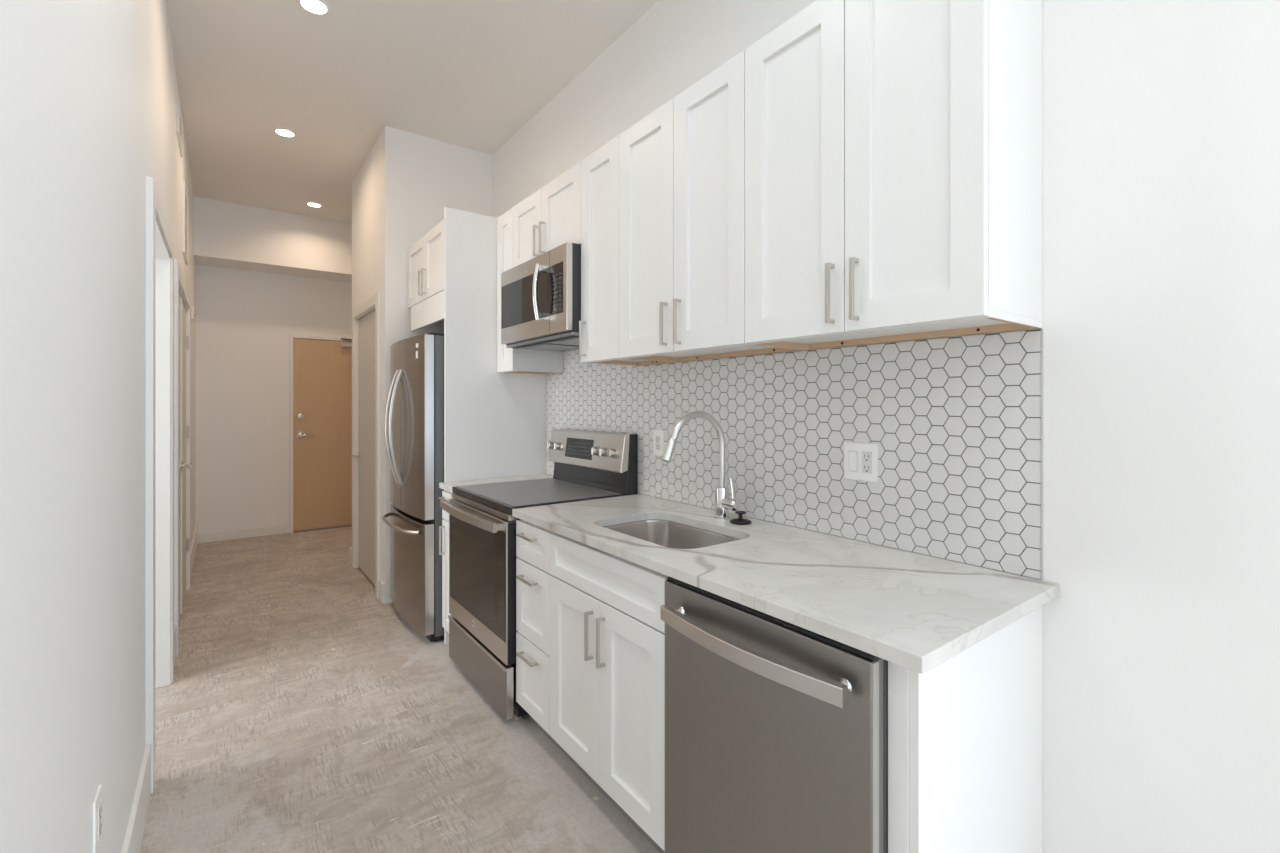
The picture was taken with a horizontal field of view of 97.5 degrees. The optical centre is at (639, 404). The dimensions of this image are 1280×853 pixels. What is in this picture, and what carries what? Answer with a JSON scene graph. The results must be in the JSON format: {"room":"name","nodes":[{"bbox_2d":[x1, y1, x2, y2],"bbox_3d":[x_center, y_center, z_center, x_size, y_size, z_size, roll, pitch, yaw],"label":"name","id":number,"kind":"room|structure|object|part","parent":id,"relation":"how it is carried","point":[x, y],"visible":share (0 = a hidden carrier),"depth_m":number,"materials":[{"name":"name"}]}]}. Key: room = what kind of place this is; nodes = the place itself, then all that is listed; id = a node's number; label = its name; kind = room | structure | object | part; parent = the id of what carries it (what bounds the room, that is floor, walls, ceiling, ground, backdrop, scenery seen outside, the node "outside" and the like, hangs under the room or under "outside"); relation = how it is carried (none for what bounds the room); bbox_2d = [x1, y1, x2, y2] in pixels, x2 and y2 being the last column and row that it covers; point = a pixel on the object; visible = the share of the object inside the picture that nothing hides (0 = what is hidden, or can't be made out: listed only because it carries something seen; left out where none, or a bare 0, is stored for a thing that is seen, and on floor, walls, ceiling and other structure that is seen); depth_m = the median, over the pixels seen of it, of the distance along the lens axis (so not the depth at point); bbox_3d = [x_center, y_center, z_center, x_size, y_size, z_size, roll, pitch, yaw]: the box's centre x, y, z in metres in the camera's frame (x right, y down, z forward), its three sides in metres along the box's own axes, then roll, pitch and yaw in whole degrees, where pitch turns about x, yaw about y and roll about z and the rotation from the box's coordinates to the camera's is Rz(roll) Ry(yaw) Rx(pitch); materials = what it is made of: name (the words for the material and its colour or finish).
{"room":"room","nodes":[
{"label":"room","id":0,"kind":"room"},
{"bbox_2d":[0,0,195,852],"bbox_3d":[-0.364,-0.271,0.028,0.120,3.241,13.431,0,0,-37],"label":"wall","id":1,"kind":"structure","parent":0,"point":[89,92],"depth_m":1.04,"materials":[{"name":"white paint"}]},
{"bbox_2d":[92,784,101,852],"bbox_3d":[-1.144,0.880,1.186,0.008,0.118,0.075,0,0,-37],"label":"wall outlet","id":2,"kind":"object","parent":1,"relation":"attached to","point":[97,803],"visible":1,"depth_m":1.17,"materials":[{"name":"white plastic"}]},
{"bbox_2d":[97,801,101,840],"bbox_3d":[-1.142,0.880,1.187,0.003,0.067,0.033,0,0,-37],"label":"receptacle","id":3,"kind":"object","parent":2,"relation":"attached to","point":[99,805],"depth_m":1.18,"materials":[{"name":"white plastic"}]},
{"bbox_2d":[121,525,196,852],"bbox_3d":[-0.310,1.262,0.068,0.015,0.175,13.431,0,0,-37],"label":"baseboard","id":4,"kind":"structure","parent":1,"relation":"attached to","point":[132,842],"depth_m":1.74,"materials":[{"name":"white paint"}]},
{"bbox_2d":[145,176,173,792],"bbox_3d":[-2.056,0.280,2.324,0.141,2.140,1.035,0,0,-37],"label":"trim","id":5,"kind":"structure","parent":1,"relation":"attached to","point":[159,245],"depth_m":2.67,"materials":[{"name":"white paint"}]},
{"bbox_2d":[177,103,182,156],"bbox_3d":[-2.786,-1.655,3.401,0.012,0.170,0.406,0,0,-37],"label":"air vent","id":6,"kind":"object","parent":1,"relation":"in","point":[179,120],"visible":1,"depth_m":3.34,"materials":[{"name":"white metal"}]},
{"bbox_2d":[174,259,189,656],"bbox_3d":[-2.963,0.285,3.547,0.141,2.130,1.440,0,0,-37],"label":"trim","id":7,"kind":"structure","parent":1,"relation":"attached to","point":[180,287],"depth_m":3.05,"materials":[{"name":"white paint"}]},
{"bbox_2d":[183,181,187,264],"bbox_3d":[-3.151,-1.245,3.892,0.012,0.470,0.442,0,0,-37],"label":"air vent","id":8,"kind":"object","parent":1,"relation":"in","point":[185,198],"visible":1,"depth_m":3.86,"materials":[{"name":"white metal"}]},
{"bbox_2d":[179,293,193,620],"bbox_3d":[-2.914,0.323,3.583,0.094,2.018,1.268,0,0,-37],"label":"door","id":9,"kind":"structure","parent":1,"relation":"in","point":[183,339],"depth_m":3.71,"materials":[{"name":"white paint"}]},
{"bbox_3d":[-2.834,0.385,3.506,0.059,0.072,0.152,0,0,-37],"label":"handle","id":10,"kind":"part","parent":9,"relation":"part of","materials":[{"name":"silver metal"}]},
{"bbox_3d":[-2.965,0.385,3.682,0.059,0.072,0.152,0,0,-37],"label":"handle","id":11,"kind":"part","parent":9,"relation":"part of","materials":[{"name":"silver metal"}]},
{"bbox_2d":[191,306,196,320],"bbox_3d":[-3.749,-0.765,4.719,0.036,0.110,0.080,0,0,-37],"label":"alarm box","id":12,"kind":"object","parent":1,"relation":"attached to","point":[193,312],"visible":0.98,"depth_m":4.69,"materials":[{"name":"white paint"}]},
{"bbox_2d":[194,197,351,282],"bbox_3d":[-3.443,-1.625,5.830,1.853,0.531,0.443,0,0,-37],"label":"wall","id":13,"kind":"structure","parent":0,"point":[226,234],"depth_m":5.48,"materials":[{"name":"white paint"}]},
{"bbox_2d":[196,265,351,533],"bbox_3d":[-4.253,-0.271,5.580,3.693,3.241,0.120,0,0,-37],"label":"wall","id":14,"kind":"structure","parent":0,"point":[246,320],"depth_m":5.70,"materials":[{"name":"white paint"}]},
{"bbox_2d":[197,524,286,542],"bbox_3d":[-4.006,1.305,5.679,0.738,0.090,0.015,0,0,-37],"label":"baseboard","id":15,"kind":"structure","parent":14,"relation":"attached to","point":[279,529],"depth_m":5.66,"materials":[{"name":"white paint"}]},
{"bbox_2d":[290,334,351,532],"bbox_3d":[-3.236,0.306,6.124,0.980,2.087,0.218,0,0,-37],"label":"door","id":16,"kind":"structure","parent":14,"relation":"in","point":[323,366],"depth_m":6.08,"materials":[{"name":"brown wood"}]},
{"bbox_3d":[-3.552,0.324,5.973,0.157,0.072,0.060,0,0,-37],"label":"handle","id":17,"kind":"part","parent":16,"relation":"part of","materials":[{"name":"silver metal"}]},
{"bbox_2d":[140,526,659,852],"bbox_3d":[0.990,1.400,1.033,6.693,0.100,13.671,0,0,-37],"label":"floor","id":18,"kind":"structure","parent":0,"point":[301,711],"depth_m":2.26,"materials":[{"name":"concrete"}]},
{"bbox_2d":[382,332,443,641],"bbox_3d":[-1.202,0.471,3.632,0.816,1.757,0.806,0,0,-37],"label":"refrigerator","id":19,"kind":"object","parent":18,"relation":"on","point":[414,413],"visible":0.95,"depth_m":3.21,"materials":[{"name":"grey metal"}]},
{"bbox_3d":[-1.521,0.138,3.451,0.090,0.705,0.019,0,0,-26],"label":"handle","id":20,"kind":"part","parent":19,"relation":"part of","materials":[{"name":"silver metal"}]},
{"bbox_3d":[-1.553,0.128,3.625,0.082,1.045,0.399,0,0,-37],"label":"door","id":21,"kind":"part","parent":19,"relation":"part of","materials":[{"name":"silver metal"}]},
{"bbox_3d":[-1.469,0.138,3.381,0.019,0.705,0.090,0,0,43],"label":"handle","id":22,"kind":"part","parent":19,"relation":"part of","materials":[{"name":"silver metal"}]},
{"bbox_3d":[-1.484,0.725,3.424,0.093,0.024,0.695,0,0,-37],"label":"handle","id":23,"kind":"part","parent":19,"relation":"part of","materials":[{"name":"silver metal"}]},
{"bbox_3d":[-1.432,0.983,3.463,0.082,0.625,0.804,0,0,-37],"label":"freezer drawer","id":24,"kind":"part","parent":19,"relation":"part of","materials":[{"name":"silver metal"}]},
{"bbox_3d":[-1.311,0.128,3.300,0.082,1.045,0.399,0,0,-37],"label":"door","id":25,"kind":"part","parent":19,"relation":"part of","materials":[{"name":"silver metal"}]},
{"bbox_2d":[439,491,451,632],"bbox_3d":[-0.792,0.909,3.241,0.681,0.882,0.226,0,0,-37],"label":"base cabinet","id":26,"kind":"object","parent":18,"relation":"on","point":[446,495],"visible":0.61,"depth_m":3.10,"materials":[{"name":"white paint"}]},
{"bbox_3d":[-1.095,0.750,3.103,0.030,0.158,0.010,0,0,-37],"label":"handle","id":27,"kind":"part","parent":26,"relation":"part of","materials":[{"name":"silver metal"}]},
{"bbox_3d":[-1.034,0.943,3.062,0.020,0.601,0.224,0,0,-37],"label":"door","id":28,"kind":"part","parent":26,"relation":"part of","materials":[{"name":"white paint"}]},
{"bbox_3d":[-1.034,0.560,3.062,0.020,0.153,0.224,0,0,-37],"label":"drawer","id":29,"kind":"part","parent":26,"relation":"part of","materials":[{"name":"white paint"}]},
{"bbox_2d":[439,474,552,492],"bbox_3d":[-0.786,0.451,3.244,0.667,0.030,0.230,0,0,-37],"label":"countertop","id":30,"kind":"structure","parent":26,"relation":"on","point":[447,486],"depth_m":3.22,"materials":[{"name":"stone"}]},
{"bbox_2d":[444,207,546,643],"bbox_3d":[-0.848,0.119,3.357,0.632,2.461,0.022,0,0,-37],"label":"panel","id":31,"kind":"object","parent":18,"relation":"on","point":[495,422],"visible":0.54,"depth_m":3.27,"materials":[{"name":"white paint"}]},
{"bbox_2d":[440,429,636,720],"bbox_3d":[-0.534,0.746,2.817,0.749,1.208,0.748,0,0,-37],"label":"range","id":32,"kind":"object","parent":18,"relation":"on","point":[588,465],"visible":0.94,"depth_m":2.67,"materials":[{"name":"silver metal"}]},
{"bbox_3d":[-0.806,0.512,2.615,0.071,0.038,0.710,0,0,-37],"label":"handle","id":33,"kind":"part","parent":32,"relation":"part of","materials":[{"name":"silver metal"}]},
{"bbox_3d":[-0.774,0.765,2.631,0.002,0.460,0.716,0,0,-37],"label":"oven glass","id":34,"kind":"part","parent":32,"relation":"part of","materials":[{"name":"black glass"}]},
{"bbox_3d":[-0.765,1.208,2.645,0.030,0.215,0.742,0,0,-37],"label":"storage drawer","id":35,"kind":"part","parent":32,"relation":"part of","materials":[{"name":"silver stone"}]},
{"bbox_3d":[-0.758,0.790,2.650,0.048,0.596,0.742,0,0,-37],"label":"oven door","id":36,"kind":"part","parent":32,"relation":"part of","materials":[{"name":"silver metal"}]},
{"bbox_3d":[-0.752,0.476,2.655,0.038,0.024,0.740,0,0,-37],"label":"vent trim","id":37,"kind":"part","parent":32,"relation":"part of","materials":[{"name":"silver metal"}]},
{"bbox_3d":[-0.534,0.790,2.353,0.042,0.590,0.002,0,0,-37],"label":"door","id":38,"kind":"part","parent":32,"relation":"part of","materials":[{"name":"black plastic"}]},
{"bbox_2d":[452,478,626,514],"bbox_3d":[-0.523,0.445,2.825,0.597,0.034,0.748,0,0,-37],"label":"cooktop","id":39,"kind":"object","parent":32,"relation":"in","point":[499,498],"depth_m":2.74,"materials":[{"name":"black glass"}]},
{"bbox_3d":[-0.514,0.238,3.241,0.040,0.052,0.052,0,0,-37],"label":"knob","id":40,"kind":"part","parent":32,"relation":"part of","materials":[{"name":"silver metal"}]},
{"bbox_3d":[-0.464,0.238,3.173,0.040,0.052,0.052,0,0,-37],"label":"knob","id":41,"kind":"part","parent":32,"relation":"part of","materials":[{"name":"silver metal"}]},
{"bbox_2d":[567,442,589,455],"bbox_3d":[-0.331,0.237,3.019,0.009,0.062,0.226,0,0,-37],"label":"print","id":42,"kind":"object","parent":32,"relation":"attached to","point":[573,448],"depth_m":3.02,"materials":[{"name":"grey glass"}]},
{"bbox_3d":[-0.293,0.236,2.996,0.054,0.187,0.748,0,0,-37],"label":"control panel","id":43,"kind":"part","parent":32,"relation":"part of","materials":[{"name":"silver metal"}]},
{"bbox_3d":[-0.225,0.238,2.852,0.040,0.052,0.052,0,0,-37],"label":"knob","id":44,"kind":"part","parent":32,"relation":"part of","materials":[{"name":"silver metal"}]},
{"bbox_3d":[-0.180,0.238,2.792,0.040,0.052,0.052,0,0,-37],"label":"knob","id":45,"kind":"part","parent":32,"relation":"part of","materials":[{"name":"silver metal"}]},
{"bbox_3d":[-0.133,0.238,2.727,0.040,0.052,0.052,0,0,-37],"label":"knob","id":46,"kind":"part","parent":32,"relation":"part of","materials":[{"name":"silver metal"}]},
{"bbox_2d":[516,519,565,755],"bbox_3d":[-0.181,0.909,2.418,0.681,0.882,0.301,0,0,-37],"label":"base cabinet","id":47,"kind":"object","parent":18,"relation":"on","point":[533,574],"visible":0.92,"depth_m":2.23,"materials":[{"name":"white paint"}]},
{"bbox_3d":[-0.451,1.012,2.236,0.030,0.010,0.135,0,0,-37],"label":"handle","id":48,"kind":"part","parent":47,"relation":"part of","materials":[{"name":"silver metal"}]},
{"bbox_3d":[-0.451,0.700,2.236,0.030,0.010,0.135,0,0,-37],"label":"handle","id":49,"kind":"part","parent":47,"relation":"part of","materials":[{"name":"silver metal"}]},
{"bbox_3d":[-0.451,0.528,2.236,0.030,0.010,0.135,0,0,-37],"label":"handle","id":50,"kind":"part","parent":47,"relation":"part of","materials":[{"name":"silver metal"}]},
{"bbox_3d":[-0.422,1.098,2.238,0.020,0.291,0.299,0,0,-37],"label":"drawer","id":51,"kind":"part","parent":47,"relation":"part of","materials":[{"name":"white paint"}]},
{"bbox_3d":[-0.422,0.794,2.238,0.020,0.304,0.299,0,0,-37],"label":"drawer","id":52,"kind":"part","parent":47,"relation":"part of","materials":[{"name":"white paint"}]},
{"bbox_3d":[-0.422,0.560,2.238,0.020,0.153,0.299,0,0,-37],"label":"drawer","id":53,"kind":"part","parent":47,"relation":"part of","materials":[{"name":"white paint"}]},
{"bbox_2d":[512,494,1059,673],"bbox_3d":[0.245,0.451,1.856,0.667,0.030,1.713,0,0,-37],"label":"countertop","id":54,"kind":"structure","parent":47,"relation":"on","point":[916,612],"depth_m":1.41,"materials":[{"name":"stone"}]},
{"bbox_2d":[604,520,740,548],"bbox_3d":[0.099,0.578,1.984,0.378,0.220,0.568,0,0,-37],"label":"sink","id":55,"kind":"object","parent":54,"relation":"in","point":[670,534],"visible":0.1,"depth_m":2.21,"materials":[{"name":"silver metal"}]},
{"bbox_2d":[662,411,740,519],"bbox_3d":[0.225,0.230,2.057,0.323,0.412,0.112,0,0,-37],"label":"faucet","id":56,"kind":"object","parent":54,"relation":"on","point":[723,502],"visible":1,"depth_m":2.12,"materials":[{"name":"silver metal"}]},
{"bbox_3d":[0.350,0.319,2.115,0.022,0.085,0.027,0,0,-17],"label":"lever","id":57,"kind":"part","parent":56,"relation":"part of","materials":[{"name":"silver metal"}]},
{"bbox_2d":[730,511,751,524],"bbox_3d":[0.370,0.414,2.067,0.080,0.043,0.080,0,0,-37],"label":"stopper","id":58,"kind":"object","parent":54,"relation":"on","point":[740,520],"visible":1,"depth_m":2.05,"materials":[{"name":"black rubber"}]},
{"bbox_2d":[550,533,668,852],"bbox_3d":[0.115,0.909,2.019,0.681,0.882,0.689,0,0,-37],"label":"base cabinet","id":59,"kind":"object","parent":18,"relation":"on","point":[607,630],"visible":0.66,"depth_m":1.78,"materials":[{"name":"white paint"}]},
{"bbox_3d":[-0.229,0.943,1.978,0.020,0.601,0.342,0,0,-37],"label":"door","id":60,"kind":"part","parent":59,"relation":"part of","materials":[{"name":"white paint"}]},
{"bbox_3d":[-0.169,0.764,1.855,0.030,0.158,0.010,0,0,-37],"label":"handle","id":61,"kind":"part","parent":59,"relation":"part of","materials":[{"name":"silver metal"}]},
{"bbox_3d":[-0.126,0.762,1.797,0.030,0.158,0.010,0,0,-37],"label":"handle","id":62,"kind":"part","parent":59,"relation":"part of","materials":[{"name":"silver metal"}]},
{"bbox_3d":[-0.023,0.943,1.701,0.020,0.601,0.342,0,0,-37],"label":"door","id":63,"kind":"part","parent":59,"relation":"part of","materials":[{"name":"white paint"}]},
{"bbox_2d":[660,577,887,852],"bbox_3d":[0.478,0.912,1.467,0.717,0.876,0.618,0,0,-37],"label":"dishwasher","id":64,"kind":"object","parent":18,"relation":"on","point":[776,730],"visible":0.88,"depth_m":1.25,"materials":[{"name":"grey metal"}]},
{"bbox_3d":[0.096,0.550,1.480,0.032,0.030,0.030,0,0,-37],"label":"handle post","id":65,"kind":"part","parent":64,"relation":"part of","materials":[{"name":"silver metal"}]},
{"bbox_3d":[0.213,0.550,1.264,0.050,0.038,0.544,0,0,-37],"label":"handle","id":66,"kind":"part","parent":64,"relation":"part of","materials":[{"name":"silver metal"}]},
{"bbox_3d":[0.387,0.550,1.087,0.032,0.030,0.030,0,0,-37],"label":"handle post","id":67,"kind":"part","parent":64,"relation":"part of","materials":[{"name":"silver metal"}]},
{"bbox_2d":[884,660,887,852],"bbox_3d":[0.528,0.862,1.503,0.595,0.776,0.612,0,0,-37],"label":"tub","id":68,"kind":"object","parent":64,"relation":"in","point":[885,661],"depth_m":1.08,"materials":[{"name":"grey metal"}]},
{"bbox_2d":[888,606,1042,852],"bbox_3d":[0.739,0.908,1.237,0.611,0.883,0.058,0,0,-37],"label":"end panel","id":69,"kind":"object","parent":18,"relation":"on","point":[965,733],"visible":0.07,"depth_m":1.16,"materials":[{"name":"white paint"}]},
{"bbox_2d":[166,0,658,223],"bbox_3d":[0.990,-1.941,1.033,6.693,0.100,13.671,0,0,-37],"label":"ceiling","id":70,"kind":"structure","parent":0,"point":[470,74],"depth_m":3.23,"materials":[{"name":"white paint"}]},
{"bbox_2d":[272,127,296,137],"bbox_3d":[-2.467,-1.888,3.902,0.148,0.006,0.148,0,0,-37],"label":"recessed light","id":71,"kind":"object","parent":70,"relation":"in","point":[284,132],"visible":1,"depth_m":3.90,"materials":[{"name":"white paint"}]},
{"bbox_2d":[296,0,331,15],"bbox_3d":[-1.543,-1.888,2.658,0.148,0.006,0.148,0,0,-37],"label":"recessed light","id":72,"kind":"object","parent":70,"relation":"in","point":[314,7],"visible":1,"depth_m":2.67,"materials":[{"name":"white paint"}]},
{"bbox_2d":[305,202,322,207],"bbox_3d":[-3.079,-1.888,5.310,0.148,0.006,0.148,0,0,-37],"label":"recessed light","id":73,"kind":"object","parent":70,"relation":"in","point":[311,204],"visible":1,"depth_m":5.30,"materials":[{"name":"white paint"}]},
{"bbox_2d":[352,126,491,603],"bbox_3d":[-1.792,-0.271,4.529,0.754,3.241,1.238,0,0,-37],"label":"wall","id":74,"kind":"structure","parent":0,"point":[402,189],"depth_m":3.95,"materials":[{"name":"white paint"}]},
{"bbox_2d":[352,310,374,584],"bbox_3d":[-2.096,0.319,4.306,0.094,2.027,0.806,0,0,-37],"label":"door","id":75,"kind":"structure","parent":74,"relation":"in","point":[366,325],"depth_m":4.37,"materials":[{"name":"white paint"}]},
{"bbox_3d":[-2.293,0.418,4.542,0.059,0.072,0.152,0,0,-37],"label":"handle","id":76,"kind":"part","parent":75,"relation":"part of","materials":[{"name":"silver metal"}]},
{"bbox_2d":[352,293,380,597],"bbox_3d":[-2.067,0.285,4.332,0.121,2.130,0.968,0,0,-37],"label":"trim","id":77,"kind":"structure","parent":74,"relation":"attached to","point":[373,303],"depth_m":3.96,"materials":[{"name":"white paint"}]},
{"bbox_2d":[350,547,384,603],"bbox_3d":[-2.054,1.285,4.345,0.145,0.130,1.253,0,0,-37],"label":"baseboard","id":78,"kind":"structure","parent":74,"relation":"attached to","point":[381,584],"depth_m":3.83,"materials":[{"name":"white paint"}]},
{"bbox_2d":[492,0,1279,852],"bbox_3d":[-0.693,-0.271,3.781,0.120,3.241,7.251,0,0,-37],"label":"wall","id":79,"kind":"structure","parent":0,"point":[1161,118],"depth_m":1.24,"materials":[{"name":"white paint"}]},
{"bbox_2d":[408,219,443,330],"bbox_3d":[-1.117,-0.787,3.712,0.641,0.576,0.865,0,0,-37],"label":"upper cabinet","id":80,"kind":"object","parent":79,"relation":"attached to","point":[426,256],"visible":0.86,"depth_m":3.52,"materials":[{"name":"white paint"}]},
{"bbox_3d":[-1.479,-0.871,3.729,0.020,0.406,0.400,0,0,-37],"label":"door","id":81,"kind":"part","parent":80,"relation":"part of","materials":[{"name":"white paint"}]},
{"bbox_3d":[-1.400,-0.775,3.580,0.030,0.158,0.010,0,0,-37],"label":"handle","id":82,"kind":"part","parent":80,"relation":"part of","materials":[{"name":"silver metal"}]},
{"bbox_3d":[-1.358,-0.775,3.524,0.030,0.158,0.010,0,0,-37],"label":"handle","id":83,"kind":"part","parent":80,"relation":"part of","materials":[{"name":"silver metal"}]},
{"bbox_3d":[-1.239,-0.871,3.406,0.020,0.406,0.399,0,0,-37],"label":"door","id":84,"kind":"part","parent":80,"relation":"part of","materials":[{"name":"white paint"}]},
{"bbox_2d":[497,208,563,373],"bbox_3d":[-0.652,-0.650,3.347,0.329,0.921,0.222,0,0,-37],"label":"upper cabinet","id":85,"kind":"object","parent":79,"relation":"attached to","point":[509,360],"visible":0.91,"depth_m":3.27,"materials":[{"name":"white paint"}]},
{"bbox_3d":[-0.776,-0.650,3.255,0.020,0.918,0.221,0,0,-37],"label":"door","id":86,"kind":"part","parent":85,"relation":"part of","materials":[{"name":"white paint"}]},
{"bbox_3d":[-0.638,-0.199,3.357,0.282,0.018,0.217,0,0,-37],"label":"hanging rail","id":87,"kind":"part","parent":85,"relation":"part of","materials":[{"name":"beige wood"}]},
{"bbox_2d":[513,161,580,266],"bbox_3d":[-0.373,-0.923,2.947,0.359,0.376,0.748,0,0,-37],"label":"upper cabinet","id":88,"kind":"object","parent":79,"relation":"attached to","point":[549,218],"visible":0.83,"depth_m":2.82,"materials":[{"name":"white paint"}]},
{"bbox_3d":[-0.603,-0.922,3.022,0.020,0.375,0.352,0,0,-37],"label":"door","id":89,"kind":"part","parent":88,"relation":"part of","materials":[{"name":"white paint"}]},
{"bbox_3d":[-0.537,-0.843,2.892,0.030,0.158,0.010,0,0,-37],"label":"handle","id":90,"kind":"part","parent":88,"relation":"part of","materials":[{"name":"silver metal"}]},
{"bbox_2d":[501,242,580,350],"bbox_3d":[-0.418,-0.520,2.913,0.457,0.421,0.746,0,0,-37],"label":"microwave","id":91,"kind":"object","parent":88,"relation":"attached to","point":[541,295],"visible":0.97,"depth_m":2.70,"materials":[{"name":"grey metal"}]},
{"bbox_3d":[-0.598,-0.534,2.880,0.002,0.232,0.565,0,0,-37],"label":"door glass","id":92,"kind":"part","parent":91,"relation":"part of","materials":[{"name":"black glass"}]},
{"bbox_3d":[-0.480,-0.533,2.668,0.065,0.268,0.022,0,0,-37],"label":"handle","id":93,"kind":"part","parent":91,"relation":"part of","materials":[{"name":"silver metal"}]},
{"bbox_3d":[-0.388,-0.534,2.597,0.002,0.232,0.130,0,0,-37],"label":"control glass","id":94,"kind":"part","parent":91,"relation":"part of","materials":[{"name":"black glass"}]},
{"bbox_2d":[553,273,560,310],"bbox_3d":[-0.384,-0.518,2.590,0.001,0.167,0.074,0,0,-37],"label":"print","id":95,"kind":"object","parent":91,"relation":"attached to","point":[556,276],"depth_m":2.59,"materials":[{"name":"grey"}]},
{"bbox_3d":[-0.495,-0.843,2.834,0.030,0.158,0.010,0,0,-37],"label":"handle","id":96,"kind":"part","parent":88,"relation":"part of","materials":[{"name":"silver metal"}]},
{"bbox_3d":[-0.380,-0.922,2.721,0.020,0.375,0.392,0,0,-37],"label":"door","id":97,"kind":"part","parent":88,"relation":"part of","materials":[{"name":"white paint"}]},
{"bbox_2d":[579,135,671,365],"bbox_3d":[-0.059,-0.650,2.523,0.359,0.921,0.305,0,0,-37],"label":"upper cabinet","id":98,"kind":"object","parent":79,"relation":"attached to","point":[599,323],"visible":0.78,"depth_m":2.45,"materials":[{"name":"white paint"}]},
{"bbox_3d":[-0.258,-0.295,2.516,0.030,0.158,0.010,0,0,-37],"label":"handle","id":99,"kind":"part","parent":98,"relation":"part of","materials":[{"name":"silver metal"}]},
{"bbox_3d":[-0.171,-0.650,2.439,0.020,0.918,0.304,0,0,-37],"label":"door","id":100,"kind":"part","parent":98,"relation":"part of","materials":[{"name":"white paint"}]},
{"bbox_3d":[-0.033,-0.199,2.542,0.282,0.018,0.300,0,0,-37],"label":"hanging rail","id":101,"kind":"part","parent":98,"relation":"part of","materials":[{"name":"beige wood"}]},
{"bbox_2d":[619,50,806,361],"bbox_3d":[0.239,-0.650,2.121,0.359,0.921,0.691,0,0,-37],"label":"upper cabinet","id":102,"kind":"object","parent":79,"relation":"attached to","point":[682,165],"visible":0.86,"depth_m":1.98,"materials":[{"name":"white paint"}]},
{"bbox_3d":[0.025,-0.650,2.176,0.020,0.918,0.345,0,0,-37],"label":"door","id":103,"kind":"part","parent":102,"relation":"part of","materials":[{"name":"white paint"}]},
{"bbox_3d":[0.086,-0.295,2.052,0.030,0.158,0.010,0,0,-37],"label":"handle","id":104,"kind":"part","parent":102,"relation":"part of","materials":[{"name":"silver metal"}]},
{"bbox_3d":[0.131,-0.295,1.991,0.030,0.158,0.010,0,0,-37],"label":"handle","id":105,"kind":"part","parent":102,"relation":"part of","materials":[{"name":"silver metal"}]},
{"bbox_3d":[0.231,-0.650,1.898,0.020,0.918,0.342,0,0,-37],"label":"door","id":106,"kind":"part","parent":102,"relation":"part of","materials":[{"name":"white paint"}]},
{"bbox_3d":[0.265,-0.199,2.140,0.282,0.018,0.686,0,0,-37],"label":"hanging rail","id":107,"kind":"part","parent":102,"relation":"part of","materials":[{"name":"beige wood"}]},
{"bbox_2d":[546,329,1042,579],"bbox_3d":[0.205,0.062,2.463,0.007,0.748,2.664,0,0,-37],"label":"backsplash","id":108,"kind":"structure","parent":79,"relation":"attached to","point":[955,423],"depth_m":1.79,"materials":[{"name":"white tile"}]},
{"bbox_2d":[653,430,663,455],"bbox_3d":[0.085,0.178,2.615,0.008,0.120,0.073,0,0,-37],"label":"wall outlet","id":109,"kind":"object","parent":108,"relation":"attached to","point":[658,435],"visible":0.94,"depth_m":2.61,"materials":[{"name":"white plastic"}]},
{"bbox_2d":[656,435,659,449],"bbox_3d":[0.083,0.178,2.614,0.003,0.067,0.033,0,0,-37],"label":"receptacle","id":110,"kind":"object","parent":109,"relation":"attached to","point":[657,436],"depth_m":2.61,"materials":[{"name":"white plastic"}]},
{"bbox_2d":[844,442,877,482],"bbox_3d":[0.700,0.182,1.785,0.010,0.120,0.118,0,0,-37],"label":"wall outlet","id":111,"kind":"object","parent":108,"relation":"attached to","point":[860,459],"visible":1,"depth_m":1.78,"materials":[{"name":"white plastic"}]},
{"bbox_2d":[862,451,871,473],"bbox_3d":[0.713,0.182,1.765,0.003,0.067,0.033,0,0,-37],"label":"receptacle","id":112,"kind":"object","parent":111,"relation":"attached to","point":[866,455],"depth_m":1.76,"materials":[{"name":"white plastic"}]},
{"bbox_2d":[745,0,1041,349],"bbox_3d":[0.652,-0.650,1.566,0.359,0.921,0.688,0,0,-37],"label":"upper cabinet","id":113,"kind":"object","parent":79,"relation":"attached to","point":[893,148],"visible":1,"depth_m":1.39,"materials":[{"name":"white paint"}]},
{"bbox_3d":[0.439,-0.650,1.619,0.020,0.918,0.348,0,0,-37],"label":"door","id":114,"kind":"part","parent":113,"relation":"part of","materials":[{"name":"white paint"}]},
{"bbox_3d":[0.503,-0.295,1.490,0.030,0.158,0.010,0,0,-37],"label":"handle","id":115,"kind":"part","parent":113,"relation":"part of","materials":[{"name":"silver metal"}]},
{"bbox_3d":[0.546,-0.295,1.433,0.030,0.158,0.010,0,0,-37],"label":"handle","id":116,"kind":"part","parent":113,"relation":"part of","materials":[{"name":"silver metal"}]},
{"bbox_3d":[0.677,-0.199,1.585,0.282,0.018,0.683,0,0,-37],"label":"hanging rail","id":117,"kind":"part","parent":113,"relation":"part of","materials":[{"name":"beige wood"}]},
{"bbox_3d":[0.644,-0.650,1.342,0.020,0.918,0.336,0,0,-37],"label":"door","id":118,"kind":"part","parent":113,"relation":"part of","materials":[{"name":"white paint"}]}
]}

